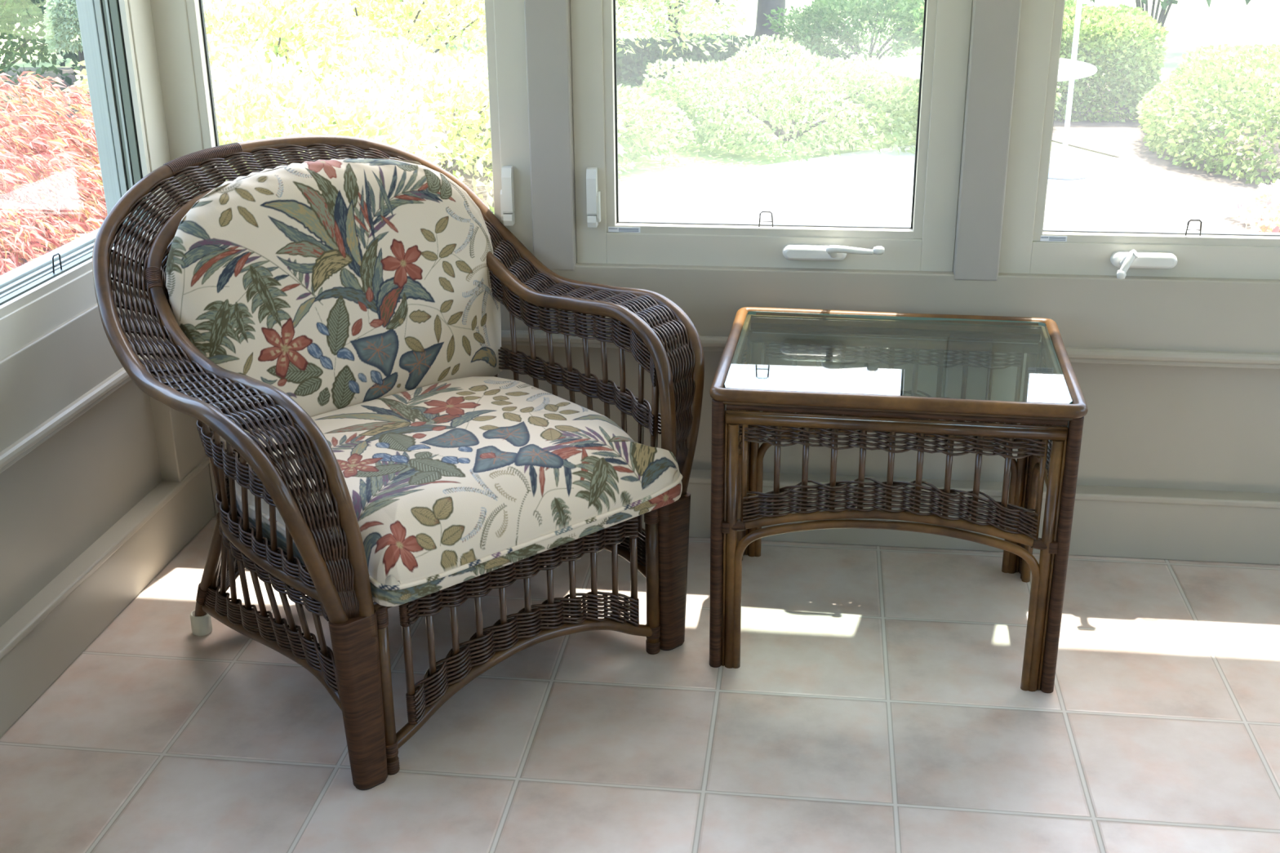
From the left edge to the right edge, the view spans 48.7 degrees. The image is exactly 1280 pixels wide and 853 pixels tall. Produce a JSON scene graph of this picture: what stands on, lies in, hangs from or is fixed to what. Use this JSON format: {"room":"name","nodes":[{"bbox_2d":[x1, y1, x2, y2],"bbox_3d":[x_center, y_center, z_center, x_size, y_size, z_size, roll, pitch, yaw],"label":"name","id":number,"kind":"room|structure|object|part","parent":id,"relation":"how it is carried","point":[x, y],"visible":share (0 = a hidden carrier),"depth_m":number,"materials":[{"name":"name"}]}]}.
{"room":"sunroom","nodes":[
{"label":"sunroom","id":0,"kind":"room"},
{"bbox_2d":[0,283,207,626],"bbox_3d":[-1.436,-0.143,0.921,0.120,2.300,4.700,2,21,7],"label":"wall","id":1,"kind":"structure","parent":0,"point":[60,497],"depth_m":2.91,"materials":[{"name":"beige paint"}]},
{"bbox_2d":[0,337,169,473],"bbox_3d":[-1.385,0.612,1.209,0.059,0.036,4.700,2,21,7],"label":"trim","id":2,"kind":"structure","parent":1,"relation":"attached to","point":[41,433],"depth_m":2.80,"materials":[{"name":"beige paint"}]},
{"bbox_2d":[0,0,177,359],"bbox_3d":[-1.194,-0.922,2.703,0.112,1.435,0.893,2,21,7],"label":"window","id":3,"kind":"structure","parent":1,"relation":"in","point":[43,293],"depth_m":3.07,"materials":[{"name":"beige paint"}]},
{"bbox_3d":[-1.230,-0.933,2.704,0.039,1.415,0.873,2,21,7],"label":"exterior frame","id":4,"kind":"part","parent":3,"relation":"part of","materials":[{"name":"grey"}]},
{"bbox_2d":[0,457,214,737],"bbox_3d":[-1.423,0.994,1.363,0.126,0.160,4.700,2,21,7],"label":"baseboard","id":5,"kind":"structure","parent":1,"relation":"attached to","point":[51,630],"depth_m":2.97,"materials":[{"name":"beige paint"}]},
{"bbox_2d":[0,494,1279,852],"bbox_3d":[1.436,1.223,1.062,5.887,0.100,4.940,2,21,7],"label":"floor","id":6,"kind":"structure","parent":0,"point":[875,702],"depth_m":2.65,"materials":[{"name":"tile"}]},
{"bbox_2d":[92,134,704,790],"bbox_3d":[-0.506,-0.034,2.858,1.011,0.975,0.940,-18,27,-38],"label":"rattan armchair","id":7,"kind":"object","parent":6,"relation":"on","point":[335,579],"visible":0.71,"depth_m":2.67,"materials":[{"name":"brown wicker"}]},
{"bbox_2d":[190,609,212,635],"bbox_3d":[-0.930,0.415,2.996,0.042,0.046,0.042,-18,27,-38],"label":"cap","id":8,"kind":"object","parent":7,"relation":"on","point":[201,622],"depth_m":2.98,"materials":[{"name":"white plastic"}]},
{"bbox_3d":[-0.867,0.293,2.864,0.025,0.337,0.228,-17,27,-36],"label":"leg","id":9,"kind":"part","parent":7,"relation":"part of","materials":[{"name":"brown wood"}]},
{"bbox_3d":[-0.659,0.241,3.157,0.698,0.118,0.065,-18,27,-38],"label":"arched rail","id":10,"kind":"part","parent":7,"relation":"part of","materials":[{"name":"brown wicker"}]},
{"bbox_3d":[-0.428,0.130,2.828,0.800,0.023,0.676,-18,27,-38],"label":"seat ring rail","id":11,"kind":"part","parent":7,"relation":"part of","materials":[{"name":"brown wicker"}]},
{"bbox_3d":[-0.708,0.424,2.709,0.029,0.106,0.626,-17,27,-36],"label":"arched rail","id":12,"kind":"part","parent":7,"relation":"part of","materials":[{"name":"brown wicker"}]},
{"bbox_2d":[165,158,502,449],"bbox_3d":[-0.619,-0.286,2.941,0.744,0.520,0.235,-18,27,-38],"label":"cushion","id":13,"kind":"object","parent":7,"relation":"on","point":[331,285],"visible":0.89,"depth_m":2.86,"materials":[{"name":"fabric"}]},
{"bbox_3d":[-0.481,0.476,2.437,0.080,0.330,0.036,-18,27,-38],"label":"leg","id":14,"kind":"part","parent":7,"relation":"part of","materials":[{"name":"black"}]},
{"bbox_3d":[-0.210,0.230,2.599,0.670,0.019,0.019,-18,27,-38],"label":"seat rail","id":15,"kind":"part","parent":7,"relation":"part of","materials":[{"name":"brown wicker"}]},
{"bbox_3d":[-0.445,0.460,2.470,0.029,0.335,0.026,-18,27,-38],"label":"leg","id":16,"kind":"part","parent":7,"relation":"part of","materials":[{"name":"brown wicker"}]},
{"bbox_3d":[-0.479,-0.132,2.785,0.774,0.629,0.856,-18,27,-38],"label":"hoop rail","id":17,"kind":"part","parent":7,"relation":"part of","materials":[{"name":"brown wicker"}]},
{"bbox_2d":[234,376,682,606],"bbox_3d":[-0.384,0.077,2.760,0.713,0.150,0.642,-18,27,-38],"label":"seat cushion","id":18,"kind":"object","parent":7,"relation":"on","point":[451,482],"visible":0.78,"depth_m":2.61,"materials":[{"name":"fabric"}]},
{"bbox_3d":[-0.210,0.448,2.686,0.626,0.122,0.028,-18,27,-38],"label":"arched rail","id":19,"kind":"part","parent":7,"relation":"part of","materials":[{"name":"brown wicker"}]},
{"bbox_3d":[-0.172,0.250,3.143,0.029,0.106,0.626,-19,28,-39],"label":"arched rail","id":20,"kind":"part","parent":7,"relation":"part of","materials":[{"name":"brown wicker"}]},
{"bbox_3d":[0.025,0.307,2.851,0.029,0.335,0.026,-18,27,-38],"label":"leg","id":21,"kind":"part","parent":7,"relation":"part of","materials":[{"name":"brown wood"}]},
{"bbox_3d":[0.066,0.298,2.880,0.080,0.330,0.036,-18,27,-38],"label":"leg","id":22,"kind":"part","parent":7,"relation":"part of","materials":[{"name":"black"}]},
{"bbox_2d":[709,306,1088,693],"bbox_3d":[0.512,0.128,2.934,0.686,0.600,0.562,3,22,9],"label":"side table","id":23,"kind":"object","parent":6,"relation":"on","point":[1051,414],"visible":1,"depth_m":2.69,"materials":[{"name":"brown wicker"}]},
{"bbox_3d":[0.150,0.215,2.757,0.026,0.572,0.026,3,22,9],"label":"leg","id":24,"kind":"part","parent":23,"relation":"part of","materials":[{"name":"brown wood"}]},
{"bbox_3d":[0.189,-0.107,2.899,0.021,0.021,0.475,3,22,9],"label":"cross rail","id":25,"kind":"part","parent":23,"relation":"part of","materials":[{"name":"brown wood"}]},
{"bbox_3d":[0.192,0.231,3.031,0.018,0.343,0.443,3,22,9],"label":"arched leg rail","id":26,"kind":"part","parent":23,"relation":"part of","materials":[{"name":"brown wood"}]},
{"bbox_3d":[0.223,-0.074,3.126,0.011,0.212,0.011,3,22,9],"label":"panel post","id":27,"kind":"part","parent":23,"relation":"part of","materials":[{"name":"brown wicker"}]},
{"bbox_3d":[0.199,0.092,2.700,0.011,0.212,0.011,3,22,9],"label":"panel post","id":28,"kind":"part","parent":23,"relation":"part of","materials":[{"name":"brown wood"}]},
{"bbox_3d":[0.232,0.034,3.222,0.026,0.572,0.026,3,22,9],"label":"leg","id":29,"kind":"part","parent":23,"relation":"part of","materials":[{"name":"brown wood"}]},
{"bbox_3d":[0.281,-0.090,3.165,0.011,0.212,0.011,3,22,9],"label":"panel post","id":30,"kind":"part","parent":23,"relation":"part of","materials":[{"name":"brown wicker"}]},
{"bbox_3d":[0.552,0.006,3.154,0.589,0.064,0.019,3,22,9],"label":"arch rail","id":31,"kind":"part","parent":23,"relation":"part of","materials":[{"name":"brown wood"}]},
{"bbox_3d":[0.554,0.157,3.213,0.587,0.343,0.018,3,22,9],"label":"arched leg rail","id":32,"kind":"part","parent":23,"relation":"part of","materials":[{"name":"brown wicker"}]},
{"bbox_3d":[0.472,0.339,2.748,0.587,0.343,0.018,3,22,9],"label":"arched leg rail","id":33,"kind":"part","parent":23,"relation":"part of","materials":[{"name":"brown wood"}]},
{"bbox_3d":[0.470,0.188,2.689,0.589,0.064,0.019,3,22,9],"label":"arch rail","id":34,"kind":"part","parent":23,"relation":"part of","materials":[{"name":"brown wood"}]},
{"bbox_3d":[0.550,-0.182,3.081,0.619,0.021,0.021,3,22,9],"label":"cross rail","id":35,"kind":"part","parent":23,"relation":"part of","materials":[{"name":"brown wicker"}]},
{"bbox_3d":[0.551,-0.197,3.079,0.619,0.006,0.006,3,22,9],"label":"thin rail","id":36,"kind":"part","parent":23,"relation":"part of","materials":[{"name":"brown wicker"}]},
{"bbox_3d":[0.550,-0.206,3.072,0.619,0.016,0.016,3,22,9],"label":"wrapped rail","id":37,"kind":"part","parent":23,"relation":"part of","materials":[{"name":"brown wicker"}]},
{"bbox_3d":[0.469,0.000,2.616,0.619,0.021,0.021,3,22,9],"label":"cross rail","id":38,"kind":"part","parent":23,"relation":"part of","materials":[{"name":"brown wood"}]},
{"bbox_3d":[0.468,-0.013,2.608,0.619,0.006,0.006,3,22,9],"label":"thin rail","id":39,"kind":"part","parent":23,"relation":"part of","materials":[{"name":"brown wood"}]},
{"bbox_3d":[0.468,-0.024,2.607,0.619,0.016,0.016,3,22,9],"label":"wrapped rail","id":40,"kind":"part","parent":23,"relation":"part of","materials":[{"name":"brown wood"}]},
{"bbox_3d":[0.509,-0.124,2.836,0.657,0.008,0.533,3,22,9],"label":"thin rail","id":41,"kind":"part","parent":23,"relation":"part of","materials":[{"name":"brown wood"}]},
{"bbox_3d":[0.509,-0.144,2.828,0.633,0.007,0.509,3,22,9],"label":"glass","id":42,"kind":"part","parent":23,"relation":"part of","materials":[{"name":"teal"}]},
{"bbox_3d":[0.822,-0.062,3.080,0.011,0.212,0.011,3,22,9],"label":"panel post","id":43,"kind":"part","parent":23,"relation":"part of","materials":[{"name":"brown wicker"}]},
{"bbox_3d":[0.873,0.067,3.122,0.026,0.572,0.026,3,22,9],"label":"leg","id":44,"kind":"part","parent":23,"relation":"part of","materials":[{"name":"brown wood"}]},
{"bbox_3d":[0.834,0.264,2.931,0.018,0.343,0.443,3,22,9],"label":"arched leg rail","id":45,"kind":"part","parent":23,"relation":"part of","materials":[{"name":"brown wood"}]},
{"bbox_3d":[0.740,0.120,2.615,0.011,0.212,0.011,3,22,9],"label":"panel post","id":46,"kind":"part","parent":23,"relation":"part of","materials":[{"name":"brown wood"}]},
{"bbox_3d":[0.864,-0.041,3.026,0.011,0.212,0.011,3,22,9],"label":"panel post","id":47,"kind":"part","parent":23,"relation":"part of","materials":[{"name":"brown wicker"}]},
{"bbox_3d":[0.830,-0.075,2.799,0.021,0.021,0.475,3,22,9],"label":"cross rail","id":48,"kind":"part","parent":23,"relation":"part of","materials":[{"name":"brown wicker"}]},
{"bbox_3d":[0.791,0.248,2.656,0.026,0.572,0.026,3,22,9],"label":"leg","id":49,"kind":"part","parent":23,"relation":"part of","materials":[{"name":"brown wood"}]},
{"bbox_2d":[226,261,1279,493],"bbox_3d":[1.728,-0.904,2.799,5.647,2.300,0.120,2,21,7],"label":"wall","id":50,"kind":"structure","parent":0,"point":[1145,426],"depth_m":3.19,"materials":[{"name":"beige paint"}]},
{"bbox_2d":[150,0,533,253],"bbox_3d":[-0.684,-1.077,3.061,0.914,1.455,0.131,2,21,7],"label":"window","id":51,"kind":"structure","parent":50,"relation":"in","point":[179,25],"depth_m":3.16,"materials":[{"name":"beige paint"}]},
{"bbox_3d":[-0.299,-0.493,3.182,0.026,0.078,0.030,2,21,7],"label":"lock lever","id":52,"kind":"part","parent":51,"relation":"part of","materials":[{"name":"white ceramic"}]},
{"bbox_2d":[524,0,576,271],"bbox_3d":[-0.194,-1.049,3.004,0.095,1.445,0.122,2,21,7],"label":"trim","id":53,"kind":"structure","parent":50,"relation":"attached to","point":[547,22],"depth_m":3.10,"materials":[{"name":"beige paint"}]},
{"bbox_2d":[208,457,1279,564],"bbox_3d":[1.739,0.234,3.239,5.647,0.160,0.126,2,21,7],"label":"baseboard","id":54,"kind":"structure","parent":50,"relation":"attached to","point":[1113,522],"depth_m":3.26,"materials":[{"name":"beige paint"}]},
{"bbox_2d":[569,0,973,271],"bbox_3d":[0.268,-1.033,2.923,0.863,1.455,0.176,2,21,7],"label":"window","id":55,"kind":"structure","parent":50,"relation":"in","point":[927,244],"depth_m":3.11,"materials":[{"name":"beige paint"}]},
{"bbox_3d":[-0.103,-0.485,3.158,0.026,0.078,0.030,2,21,7],"label":"lock lever","id":56,"kind":"part","parent":55,"relation":"part of","materials":[{"name":"white ceramic"}]},
{"bbox_3d":[0.276,-1.053,2.976,0.863,1.455,0.063,2,21,7],"label":"exterior frame","id":57,"kind":"part","parent":55,"relation":"part of","materials":[{"name":"grey"}]},
{"bbox_3d":[0.467,-0.376,3.073,0.124,0.038,0.045,9,23,24],"label":"crank handle","id":58,"kind":"part","parent":55,"relation":"part of","materials":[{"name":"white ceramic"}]},
{"bbox_2d":[501,329,1279,368],"bbox_3d":[1.730,-0.135,3.051,5.647,0.036,0.059,2,21,7],"label":"trim","id":59,"kind":"structure","parent":50,"relation":"attached to","point":[713,344],"depth_m":3.11,"materials":[{"name":"beige paint"}]},
{"bbox_2d":[953,0,1022,280],"bbox_3d":[0.737,-1.014,2.891,0.095,1.445,0.122,2,21,7],"label":"trim","id":60,"kind":"structure","parent":50,"relation":"attached to","point":[995,24],"depth_m":2.98,"materials":[{"name":"beige paint"}]},
{"bbox_2d":[998,0,1279,279],"bbox_3d":[1.198,-0.995,2.803,0.863,1.455,0.191,2,21,7],"label":"window","id":61,"kind":"structure","parent":50,"relation":"in","point":[1027,246],"depth_m":3.04,"materials":[{"name":"beige paint"}]},
{"bbox_3d":[1.039,-0.348,3.007,0.039,0.060,0.068,8,23,22],"label":"crank handle","id":62,"kind":"part","parent":61,"relation":"part of","materials":[{"name":"white metal"}]},
{"bbox_3d":[1.206,-1.018,2.862,0.863,1.455,0.063,2,21,7],"label":"exterior frame","id":63,"kind":"part","parent":61,"relation":"part of","materials":[{"name":"grey"}]},
{"label":"outside","id":64,"kind":"structure","parent":0,"visible":0},
{"bbox_2d":[0,0,1279,214],"bbox_3d":[3.388,-7.444,24.109,80.000,0.239,74.000,2,21,7],"label":"ground","id":65,"kind":"structure","parent":64,"point":[1191,24],"depth_m":16.40,"materials":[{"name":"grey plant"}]},
{"bbox_2d":[0,0,71,45],"bbox_3d":[-5.541,-5.915,14.691,3.425,4.152,3.178,2,21,7],"label":"evergreen tree","id":66,"kind":"object","parent":65,"relation":"on","point":[18,3],"visible":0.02,"depth_m":14.23,"materials":[{"name":"green plant"}]},
{"bbox_2d":[0,66,493,265],"bbox_3d":[-4.445,-0.414,6.280,7.300,0.052,18.000,2,21,7],"label":"garden bed","id":67,"kind":"object","parent":65,"relation":"on","point":[468,179],"depth_m":12.20,"materials":[{"name":"plant"}]},
{"bbox_2d":[0,0,83,84],"bbox_3d":[-6.087,-3.785,12.770,5.508,1.604,2.030,3,22,9],"label":"hedge","id":68,"kind":"object","parent":67,"relation":"on","point":[33,11],"visible":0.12,"depth_m":12.02,"materials":[{"name":"green plant"}]},
{"bbox_2d":[0,69,107,275],"bbox_3d":[-4.065,-1.014,6.377,4.783,1.152,4.522,2,21,7],"label":"shrub","id":69,"kind":"object","parent":67,"relation":"on","point":[35,166],"visible":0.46,"depth_m":6.37,"materials":[{"name":"red plant"}]},
{"bbox_2d":[42,0,89,99],"bbox_3d":[-4.368,-2.928,11.079,0.518,1.175,0.529,2,21,7],"label":"topiary","id":70,"kind":"object","parent":67,"relation":"on","point":[60,15],"visible":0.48,"depth_m":10.83,"materials":[{"name":"green plant"}]},
{"bbox_3d":[-4.367,-2.660,11.183,0.055,0.600,0.055,-6,22,-14],"label":"stem","id":71,"kind":"part","parent":70,"relation":"part of","materials":[{"name":"plant"}]},
{"bbox_2d":[61,0,410,152],"bbox_3d":[-2.535,-2.325,9.118,1.977,1.455,2.715,4,22,12],"label":"shrub","id":72,"kind":"object","parent":67,"relation":"on","point":[303,22],"visible":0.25,"depth_m":8.60,"materials":[{"name":"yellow plant"}]},
{"bbox_2d":[86,39,448,229],"bbox_3d":[-1.800,-1.352,7.040,1.829,1.171,1.904,2,21,7],"label":"shrub","id":73,"kind":"object","parent":67,"relation":"on","point":[285,101],"visible":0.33,"depth_m":6.83,"materials":[{"name":"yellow plant"}]},
{"bbox_2d":[215,0,487,111],"bbox_3d":[-2.169,-3.123,10.940,3.297,1.602,2.796,2,21,7],"label":"shrub","id":74,"kind":"object","parent":67,"relation":"on","point":[415,11],"visible":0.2,"depth_m":10.30,"materials":[{"name":"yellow plant"}]},
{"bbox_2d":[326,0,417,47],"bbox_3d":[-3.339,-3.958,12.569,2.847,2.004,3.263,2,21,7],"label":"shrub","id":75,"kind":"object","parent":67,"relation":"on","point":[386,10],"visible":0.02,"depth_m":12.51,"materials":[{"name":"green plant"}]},
{"bbox_2d":[275,26,627,213],"bbox_3d":[-1.416,-1.920,8.696,2.367,1.048,2.365,-12,24,-27],"label":"shrub","id":76,"kind":"object","parent":67,"relation":"on","point":[440,82],"visible":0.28,"depth_m":8.27,"materials":[{"name":"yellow plant"}]},
{"bbox_2d":[329,0,749,57],"bbox_3d":[-1.283,-4.250,13.646,4.729,1.712,3.430,2,21,7],"label":"shrub","id":77,"kind":"object","parent":67,"relation":"on","point":[686,19],"visible":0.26,"depth_m":13.18,"materials":[{"name":"green plant"}]},
{"bbox_2d":[435,83,696,177],"bbox_3d":[-0.498,-2.103,9.698,1.831,0.628,1.718,2,21,7],"label":"mounded shrub","id":78,"kind":"object","parent":67,"relation":"on","point":[628,105],"visible":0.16,"depth_m":9.48,"materials":[{"name":"green plant"}]},
{"bbox_2d":[617,0,724,41],"bbox_3d":[0.369,-5.011,14.974,1.254,2.148,1.208,2,21,7],"label":"evergreen tree","id":79,"kind":"object","parent":65,"relation":"on","point":[716,1],"visible":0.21,"depth_m":15.17,"materials":[{"name":"green plant"}]},
{"bbox_2d":[616,32,866,88],"bbox_3d":[0.607,-3.792,14.598,3.489,0.361,3.474,-20,29,-41],"label":"hedge","id":80,"kind":"object","parent":65,"relation":"on","point":[631,65],"visible":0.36,"depth_m":14.10,"materials":[{"name":"green plant"}]},
{"bbox_2d":[752,0,786,42],"bbox_3d":[1.400,-6.341,14.462,4.299,5.035,3.866,16,26,35],"label":"tree","id":81,"kind":"object","parent":65,"relation":"on","point":[765,6],"visible":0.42,"depth_m":15.08,"materials":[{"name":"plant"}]},
{"bbox_2d":[621,33,919,162],"bbox_3d":[1.073,-2.460,10.399,2.728,0.775,2.068,2,21,7],"label":"mounded shrub","id":82,"kind":"object","parent":65,"relation":"on","point":[693,90],"visible":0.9,"depth_m":9.94,"materials":[{"name":"green plant"}]},
{"bbox_2d":[759,0,919,63],"bbox_3d":[2.240,-3.982,14.038,2.153,0.891,2.042,2,21,7],"label":"evergreen shrub","id":83,"kind":"object","parent":65,"relation":"on","point":[820,14],"visible":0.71,"depth_m":13.65,"materials":[{"name":"green plant"}]},
{"bbox_2d":[618,145,1198,231],"bbox_3d":[2.185,-0.688,6.831,8.700,0.064,7.210,2,21,7],"label":"patio","id":84,"kind":"structure","parent":65,"relation":"on","point":[872,186],"depth_m":8.61,"materials":[{"name":"concrete"}]},
{"bbox_2d":[880,54,1097,81],"bbox_3d":[2.325,-2.130,9.555,1.404,0.612,1.404,2,21,7],"label":"garden table","id":85,"kind":"object","parent":84,"relation":"on","point":[907,66],"visible":0.18,"depth_m":9.32,"materials":[{"name":"white ceramic"}]},
{"bbox_2d":[1048,0,1088,178],"bbox_3d":[2.716,-2.827,8.666,0.320,2.570,0.320,2,21,7],"label":"umbrella pole","id":86,"kind":"object","parent":84,"relation":"on","point":[1063,171],"visible":0.86,"depth_m":8.99,"materials":[{"name":"white metal"}]},
{"bbox_2d":[836,46,1062,128],"bbox_3d":[2.384,-2.678,11.059,1.784,0.699,1.444,2,21,7],"label":"mounded shrub","id":87,"kind":"object","parent":65,"relation":"on","point":[915,51],"visible":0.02,"depth_m":10.85,"materials":[{"name":"green plant"}]},
{"bbox_2d":[1051,81,1279,232],"bbox_3d":[5.678,-1.767,9.509,6.500,0.050,7.500,2,21,7],"label":"garden bed","id":88,"kind":"object","parent":65,"relation":"on","point":[1185,194],"visible":0.18,"depth_m":9.12,"materials":[{"name":"plant"}]},
{"bbox_2d":[882,0,1107,84],"bbox_3d":[3.258,-3.685,12.841,2.054,1.183,1.863,2,21,7],"label":"evergreen shrub","id":89,"kind":"object","parent":88,"relation":"on","point":[916,12],"visible":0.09,"depth_m":12.95,"materials":[{"name":"green plant"}]},
{"bbox_2d":[1053,0,1170,122],"bbox_3d":[3.530,-3.062,11.728,1.448,0.892,1.823,2,21,7],"label":"clipped hedge","id":90,"kind":"object","parent":88,"relation":"on","point":[1124,32],"visible":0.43,"depth_m":11.02,"materials":[{"name":"green plant"}]},
{"bbox_2d":[1135,42,1279,184],"bbox_3d":[5.149,-2.211,9.569,3.436,0.863,2.819,2,21,7],"label":"clipped hedge","id":91,"kind":"object","parent":88,"relation":"on","point":[1197,97],"visible":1,"depth_m":9.29,"materials":[{"name":"green plant"}]},
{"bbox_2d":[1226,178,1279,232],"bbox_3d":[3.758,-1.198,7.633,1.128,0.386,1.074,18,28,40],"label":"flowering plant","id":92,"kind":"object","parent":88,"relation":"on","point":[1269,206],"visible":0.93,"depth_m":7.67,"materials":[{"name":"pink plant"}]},
{"bbox_2d":[1090,0,1250,48],"bbox_3d":[5.478,-5.497,14.848,3.681,3.054,2.387,2,21,7],"label":"evergreen tree","id":93,"kind":"object","parent":65,"relation":"on","point":[1162,15],"visible":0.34,"depth_m":15.16,"materials":[{"name":"green plant"}]}
]}

